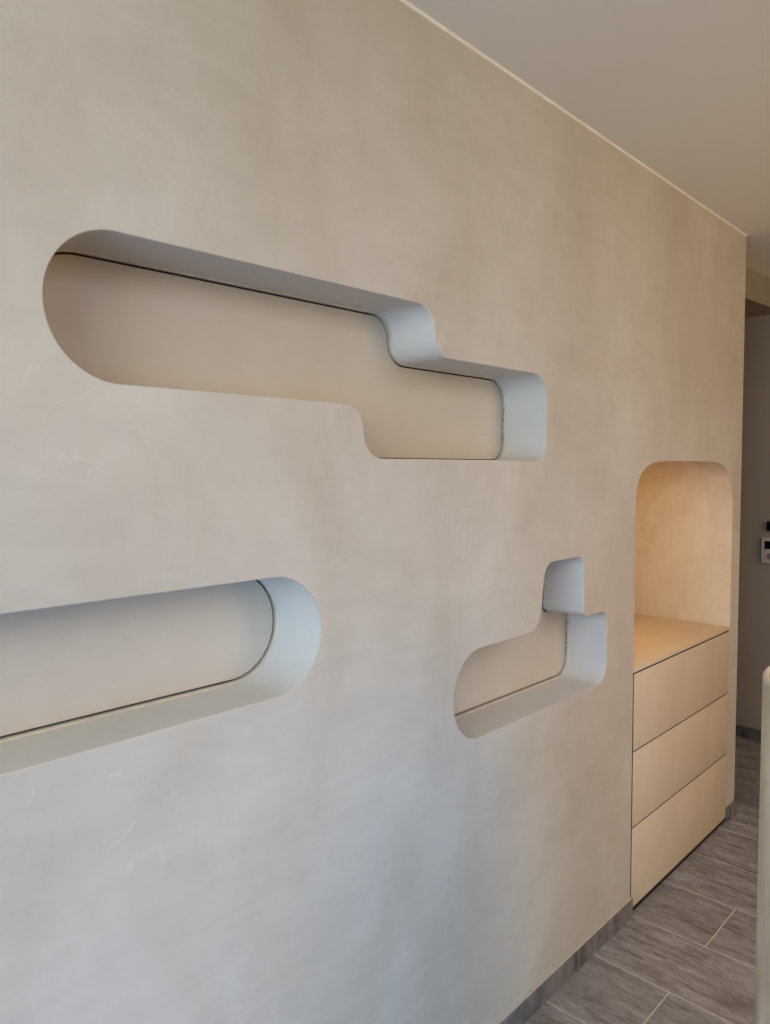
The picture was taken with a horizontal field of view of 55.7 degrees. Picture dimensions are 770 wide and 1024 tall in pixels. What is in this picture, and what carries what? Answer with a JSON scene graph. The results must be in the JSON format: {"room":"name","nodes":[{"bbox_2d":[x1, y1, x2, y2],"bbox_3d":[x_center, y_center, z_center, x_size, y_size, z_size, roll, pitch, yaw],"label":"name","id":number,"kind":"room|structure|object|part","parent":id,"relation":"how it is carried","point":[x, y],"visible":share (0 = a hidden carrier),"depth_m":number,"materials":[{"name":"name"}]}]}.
{"room":"living room","nodes":[
{"label":"living room","id":0,"kind":"room"},
{"bbox_2d":[0,0,745,1023],"bbox_3d":[-0.418,0.197,1.176,0.095,2.482,5.497,3,4,44],"label":"wall","id":1,"kind":"structure","parent":0,"point":[335,848],"depth_m":1.44,"materials":[{"name":"paint"}]},
{"bbox_2d":[0,576,320,776],"bbox_3d":[-0.715,0.256,0.912,0.154,0.226,1.545,3,4,44],"label":"wall niche","id":2,"kind":"object","parent":1,"relation":"attached to","point":[79,678],"visible":0.89,"depth_m":1.28,"materials":[{"name":"paint"}]},
{"bbox_3d":[-0.765,0.254,0.961,0.010,0.212,1.531,3,4,44],"label":"panel","id":3,"kind":"part","parent":2,"relation":"part of","materials":[{"name":"paint"}]},
{"bbox_2d":[42,228,546,461],"bbox_3d":[-0.075,-0.283,1.552,0.154,0.343,1.326,3,4,44],"label":"wall niche","id":4,"kind":"object","parent":1,"relation":"attached to","point":[127,309],"visible":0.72,"depth_m":1.48,"materials":[{"name":"paint"}]},
{"bbox_2d":[454,557,606,739],"bbox_3d":[0.372,0.341,2.049,0.154,0.411,0.767,3,4,44],"label":"wall niche","id":5,"kind":"object","parent":1,"relation":"attached to","point":[499,685],"visible":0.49,"depth_m":2.19,"materials":[{"name":"paint"}]},
{"bbox_3d":[0.322,0.339,2.098,0.010,0.397,0.752,3,4,44],"label":"panel","id":6,"kind":"part","parent":5,"relation":"part of","materials":[{"name":"paint"}]},
{"bbox_2d":[495,897,632,1023],"bbox_3d":[-0.724,1.428,0.844,0.010,0.062,4.490,3,4,44],"label":"baseboard","id":7,"kind":"structure","parent":1,"relation":"attached to","point":[533,1002],"depth_m":2.15,"materials":[{"name":"stone"}]},
{"bbox_2d":[400,0,747,236],"bbox_3d":[-0.388,-1.038,1.074,0.005,0.005,5.497,3,4,44],"label":"trim","id":8,"kind":"structure","parent":1,"relation":"attached to","point":[406,2],"depth_m":1.92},
{"bbox_2d":[634,461,708,623],"bbox_3d":[0.933,0.106,2.919,0.375,0.860,0.912,3,4,44],"label":"arched alcove","id":9,"kind":"object","parent":1,"relation":"attached to","point":[672,509],"visible":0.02,"depth_m":3.23,"materials":[{"name":"paint"}]},
{"bbox_2d":[725,799,736,821],"bbox_3d":[1.481,1.291,3.170,0.060,0.062,0.108,3,4,44],"label":"baseboard","id":10,"kind":"structure","parent":1,"relation":"attached to","point":[731,809],"depth_m":3.14,"materials":[{"name":"stone"}]},
{"bbox_2d":[745,268,769,317],"bbox_3d":[1.616,-1.119,3.654,0.438,0.145,1.001,3,4,44],"label":"beam","id":11,"kind":"structure","parent":1,"relation":"attached to","point":[757,285],"depth_m":3.66,"materials":[{"name":"paint"}]},
{"bbox_2d":[407,0,769,277],"bbox_3d":[0.860,-1.040,0.499,5.800,0.050,6.798,3,4,44],"label":"ceiling","id":12,"kind":"structure","parent":0,"point":[682,87],"depth_m":1.80,"materials":[{"name":"beige paint"}]},
{"bbox_2d":[524,736,760,1023],"bbox_3d":[0.872,1.488,0.637,5.800,0.050,6.798,3,4,44],"label":"floor","id":13,"kind":"structure","parent":0,"point":[686,954],"depth_m":2.29,"materials":[{"name":"tile"}]},
{"bbox_2d":[630,614,729,910],"bbox_3d":[0.973,0.916,2.930,0.469,0.842,0.909,3,4,44],"label":"drawer unit","id":14,"kind":"object","parent":13,"relation":"on","point":[681,668],"visible":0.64,"depth_m":2.73,"materials":[{"name":"paint"}]},
{"bbox_3d":[1.135,1.186,2.791,0.022,0.278,0.900,3,4,44],"label":"drawer","id":15,"kind":"part","parent":14,"relation":"part of","materials":[{"name":"paint"}]},
{"bbox_3d":[1.134,0.915,2.777,0.022,0.258,0.900,3,4,44],"label":"drawer","id":16,"kind":"part","parent":14,"relation":"part of","materials":[{"name":"paint"}]},
{"bbox_3d":[1.133,0.651,2.762,0.022,0.262,0.900,3,4,44],"label":"drawer","id":17,"kind":"part","parent":14,"relation":"part of","materials":[{"name":"paint"}]},
{"bbox_2d":[633,614,729,672],"bbox_3d":[0.971,0.501,2.907,0.469,0.012,0.909,3,4,44],"label":"countertop","id":18,"kind":"structure","parent":14,"relation":"on","point":[656,639],"depth_m":2.90,"materials":[{"name":"paint"}]},
{"bbox_2d":[754,666,769,1023],"bbox_3d":[0.920,0.868,1.333,0.430,1.112,0.430,3,4,44],"label":"pedestal","id":19,"kind":"object","parent":13,"relation":"on","point":[762,969],"visible":1,"depth_m":1.36,"materials":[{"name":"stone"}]},
{"bbox_2d":[736,314,769,729],"bbox_3d":[3.186,0.081,2.978,5.800,2.482,0.100,3,4,44],"label":"wall","id":20,"kind":"structure","parent":0,"point":[753,647],"depth_m":4.01,"materials":[{"name":"paint"}]},
{"bbox_2d":[735,725,760,741],"bbox_3d":[3.153,1.291,3.004,5.800,0.064,0.012,3,4,44],"label":"baseboard","id":21,"kind":"structure","parent":20,"relation":"attached to","point":[741,731],"depth_m":4.07,"materials":[{"name":"stone"}]},
{"bbox_2d":[761,537,769,563],"bbox_3d":[2.100,0.209,3.945,0.116,0.143,0.025,3,4,44],"label":"controller","id":22,"kind":"object","parent":20,"relation":"attached to","point":[765,541],"visible":1,"depth_m":3.96,"materials":[{"name":"beige plastic"}]},
{"bbox_2d":[766,521,769,530],"bbox_3d":[2.095,0.077,3.936,0.060,0.053,0.032,3,4,44],"label":"wall sensor","id":23,"kind":"object","parent":20,"relation":"attached to","point":[768,522],"visible":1,"depth_m":3.94,"materials":[{"name":"black plastic"}]}
]}

